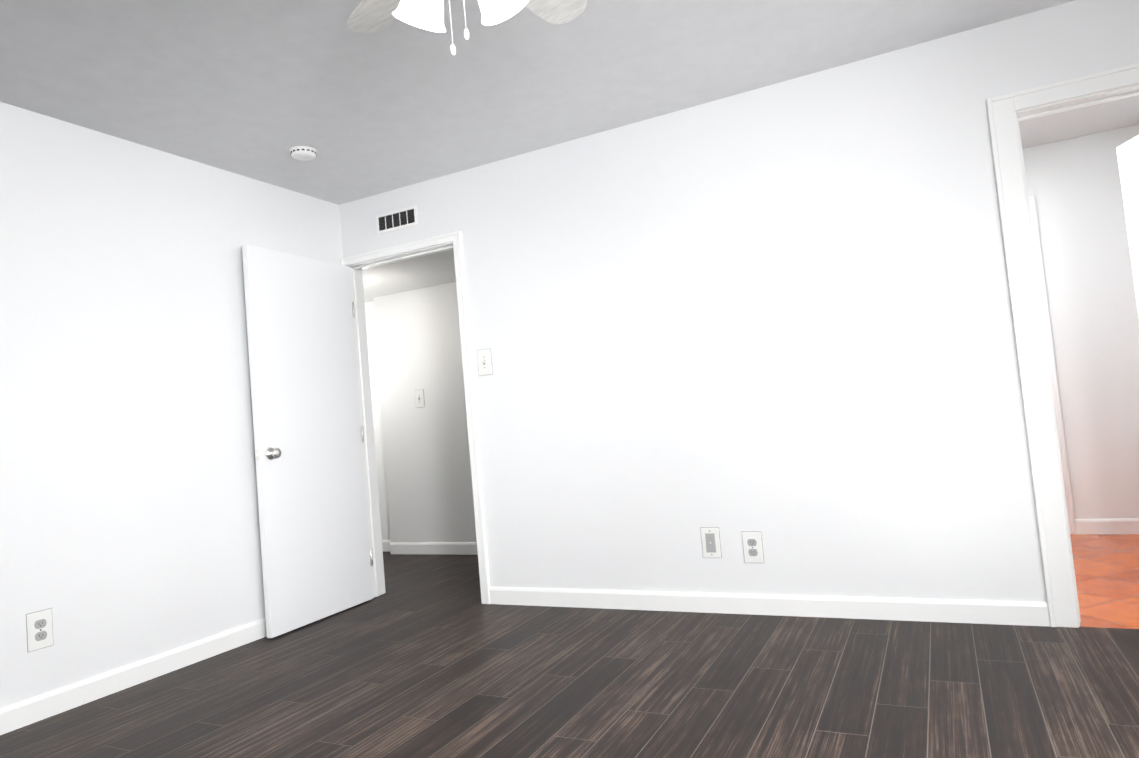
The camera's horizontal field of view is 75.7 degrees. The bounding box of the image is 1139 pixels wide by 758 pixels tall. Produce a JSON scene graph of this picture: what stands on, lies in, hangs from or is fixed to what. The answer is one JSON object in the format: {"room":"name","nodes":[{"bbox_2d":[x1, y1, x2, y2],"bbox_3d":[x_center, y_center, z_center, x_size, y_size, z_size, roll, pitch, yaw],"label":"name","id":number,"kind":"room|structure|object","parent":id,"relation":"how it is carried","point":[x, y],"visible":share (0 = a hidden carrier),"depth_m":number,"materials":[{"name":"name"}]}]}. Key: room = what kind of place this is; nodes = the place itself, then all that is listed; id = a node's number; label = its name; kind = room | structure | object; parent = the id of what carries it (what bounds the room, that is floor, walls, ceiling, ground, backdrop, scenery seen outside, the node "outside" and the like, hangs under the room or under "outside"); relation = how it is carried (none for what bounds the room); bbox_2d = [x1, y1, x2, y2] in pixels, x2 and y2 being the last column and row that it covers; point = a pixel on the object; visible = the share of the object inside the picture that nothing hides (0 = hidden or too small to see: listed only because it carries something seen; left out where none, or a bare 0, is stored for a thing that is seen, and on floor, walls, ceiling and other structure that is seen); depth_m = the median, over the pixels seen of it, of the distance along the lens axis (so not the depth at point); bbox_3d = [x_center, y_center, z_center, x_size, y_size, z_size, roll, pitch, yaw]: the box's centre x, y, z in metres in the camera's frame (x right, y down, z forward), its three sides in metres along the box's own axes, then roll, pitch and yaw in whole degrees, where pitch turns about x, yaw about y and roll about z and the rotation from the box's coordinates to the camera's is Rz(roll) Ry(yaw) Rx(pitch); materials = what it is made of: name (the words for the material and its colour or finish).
{"room":"empty bedroom","nodes":[
{"label":"empty bedroom","id":0,"kind":"room"},
{"bbox_2d":[0,102,342,707],"bbox_3d":[-2.296,0.078,2.759,0.120,2.500,4.020,-7,-4,26],"label":"wall","id":1,"kind":"structure","parent":0,"point":[129,523],"depth_m":3.25,"materials":[{"name":"white paint"}]},
{"bbox_2d":[26,608,53,652],"bbox_3d":[-2.068,0.981,2.863,0.008,0.147,0.093,-7,-4,26],"label":"electrical outlet","id":2,"kind":"object","parent":1,"relation":"attached to","point":[39,627],"visible":1,"depth_m":2.86,"materials":[{"name":"white plastic"}]},
{"bbox_2d":[0,618,266,734],"bbox_3d":[-2.098,1.269,2.730,0.014,0.092,3.870,-7,-4,26],"label":"baseboard","id":3,"kind":"structure","parent":1,"relation":"attached to","point":[18,715],"depth_m":3.11,"materials":[{"name":"white"}]},
{"bbox_2d":[365,301,390,539],"bbox_3d":[-2.121,0.275,6.584,1.390,2.500,0.120,-7,-4,26],"label":"wall","id":4,"kind":"structure","parent":0,"point":[377,424],"depth_m":6.28,"materials":[{"name":"white paint"}]},
{"bbox_2d":[382,540,390,551],"bbox_3d":[-1.993,1.465,6.431,1.270,0.092,0.014,-7,-4,26],"label":"baseboard","id":5,"kind":"structure","parent":4,"relation":"attached to","point":[384,542],"depth_m":6.21,"materials":[{"name":"white wood"}]},
{"bbox_2d":[362,249,455,301],"bbox_3d":[-0.869,-0.838,5.175,5.100,0.060,1.320,-7,-4,26],"label":"ceiling","id":6,"kind":"structure","parent":0,"point":[434,269],"depth_m":5.41,"materials":[{"name":"white paint"}]},
{"bbox_2d":[373,282,476,542],"bbox_3d":[0.152,0.005,5.325,3.830,2.500,0.120,-7,-4,26],"label":"wall","id":7,"kind":"structure","parent":0,"point":[427,457],"depth_m":5.92,"materials":[{"name":"white paint"}]},
{"bbox_2d":[415,389,424,407],"bbox_3d":[-1.219,0.159,5.930,0.093,0.147,0.024,-7,-4,26],"label":"light switch","id":8,"kind":"object","parent":7,"relation":"attached to","point":[419,399],"visible":1,"depth_m":5.93,"materials":[{"name":"white plastic"}]},
{"bbox_2d":[388,541,477,554],"bbox_3d":[0.174,1.208,5.225,3.710,0.092,0.014,-7,-4,26],"label":"baseboard","id":9,"kind":"structure","parent":7,"relation":"attached to","point":[461,548],"depth_m":5.84,"materials":[{"name":"white wood"}]},
{"bbox_2d":[0,0,1138,204],"bbox_3d":[0.128,-1.362,2.747,4.740,0.060,6.140,-7,-4,26],"label":"ceiling","id":10,"kind":"structure","parent":0,"point":[256,89],"depth_m":3.01,"materials":[{"name":"paint"}]},
{"bbox_2d":[289,146,316,160],"bbox_3d":[-1.340,-1.131,3.692,0.132,0.038,0.132,-7,-4,26],"label":"smoke detector","id":11,"kind":"object","parent":10,"relation":"attached to","point":[304,153],"visible":0.98,"depth_m":3.66,"materials":[{"name":"white plastic"}]},
{"bbox_2d":[347,0,586,55],"bbox_3d":[-0.261,-1.065,1.800,1.061,0.567,1.056,-7,-4,26],"label":"fan","id":12,"kind":"object","parent":10,"relation":"hanging from","point":[368,16],"visible":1,"depth_m":2.07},
{"bbox_2d":[0,551,1138,757],"bbox_3d":[-0.696,1.231,2.973,6.940,0.050,5.860,-7,-4,26],"label":"floor","id":13,"kind":"structure","parent":0,"point":[428,656],"depth_m":2.63,"materials":[{"name":"brown wood"}]},
{"bbox_2d":[339,0,1138,601],"bbox_3d":[0.687,-0.138,3.582,4.740,2.500,0.120,-7,-4,26],"label":"wall","id":14,"kind":"structure","parent":0,"point":[779,316],"depth_m":3.39,"materials":[{"name":"white paint"}]},
{"bbox_2d":[242,244,372,637],"bbox_3d":[-1.436,0.309,4.108,0.151,2.022,0.791,-7,-4,26],"label":"door","id":15,"kind":"structure","parent":14,"relation":"in","point":[317,559],"depth_m":4.04,"materials":[{"name":"white paint"}]},
{"bbox_2d":[376,205,417,233],"bbox_3d":[-1.034,-0.951,4.381,0.305,0.115,0.009,-7,-4,26],"label":"air vent","id":16,"kind":"object","parent":14,"relation":"in","point":[397,219],"visible":1,"depth_m":4.38,"materials":[{"name":"white metal"}]},
{"bbox_2d":[340,231,489,603],"bbox_3d":[-0.896,0.248,4.371,0.900,2.095,0.168,-7,-4,26],"label":"door frame","id":17,"kind":"structure","parent":14,"relation":"attached to","point":[356,264],"depth_m":4.43,"materials":[{"name":"white wood"}]},
{"bbox_2d":[477,348,492,375],"bbox_3d":[-0.479,-0.093,4.085,0.093,0.147,0.024,-7,-4,26],"label":"light switch","id":18,"kind":"object","parent":14,"relation":"attached to","point":[484,358],"visible":1,"depth_m":4.09,"materials":[{"name":"white plastic"}]},
{"bbox_2d":[700,527,721,557],"bbox_3d":[0.675,0.784,3.503,0.093,0.147,0.012,-7,-4,26],"label":"outlet","id":19,"kind":"object","parent":14,"relation":"attached to","point":[710,541],"visible":1,"depth_m":3.50,"materials":[{"name":"white plastic"}]},
{"bbox_2d":[741,531,763,562],"bbox_3d":[0.854,0.785,3.416,0.093,0.147,0.008,-7,-4,26],"label":"outlet","id":20,"kind":"object","parent":14,"relation":"attached to","point":[752,546],"visible":1,"depth_m":3.41,"materials":[{"name":"white plastic"}]},
{"bbox_2d":[489,587,1050,626],"bbox_3d":[0.727,1.063,3.473,2.618,0.092,0.014,-7,-4,26],"label":"baseboard","id":21,"kind":"structure","parent":14,"relation":"attached to","point":[1025,613],"depth_m":3.32,"materials":[{"name":"white wood"}]},
{"bbox_2d":[986,63,1138,627],"bbox_3d":[2.264,-0.134,2.792,0.970,2.130,0.168,-7,-4,26],"label":"door frame","id":22,"kind":"structure","parent":14,"relation":"attached to","point":[1008,113],"depth_m":2.91,"materials":[{"name":"white wood"}]},
{"bbox_2d":[1116,135,1138,316],"bbox_3d":[2.654,-0.110,3.062,0.338,2.027,0.723,-7,-4,26],"label":"door","id":23,"kind":"structure","parent":14,"relation":"in","point":[1128,156],"depth_m":3.42,"materials":[{"name":"white paint"}]},
{"bbox_2d":[1022,124,1138,518],"bbox_3d":[2.926,-0.273,4.699,1.720,2.500,0.120,-7,-4,26],"label":"wall","id":24,"kind":"structure","parent":0,"point":[1074,188],"depth_m":4.49,"materials":[{"name":"white paint"}]},
{"bbox_2d":[1028,196,1076,534],"bbox_3d":[2.635,-0.049,4.830,0.940,2.120,0.146,-7,-4,26],"label":"door frame","id":25,"kind":"structure","parent":24,"relation":"attached to","point":[1054,381],"depth_m":4.56,"materials":[{"name":"white wood"}]},
{"bbox_2d":[1075,518,1138,534],"bbox_3d":[3.397,0.879,4.375,0.630,0.092,0.014,-7,-4,26],"label":"baseboard","id":26,"kind":"structure","parent":24,"relation":"attached to","point":[1110,526],"depth_m":4.43,"materials":[{"name":"white wood"}]},
{"bbox_2d":[1070,534,1138,628],"bbox_3d":[2.679,0.987,3.913,1.720,0.050,2.520,-7,-4,26],"label":"floor","id":27,"kind":"structure","parent":0,"point":[1106,567],"depth_m":3.48,"materials":[{"name":"ceramic"}]}
]}

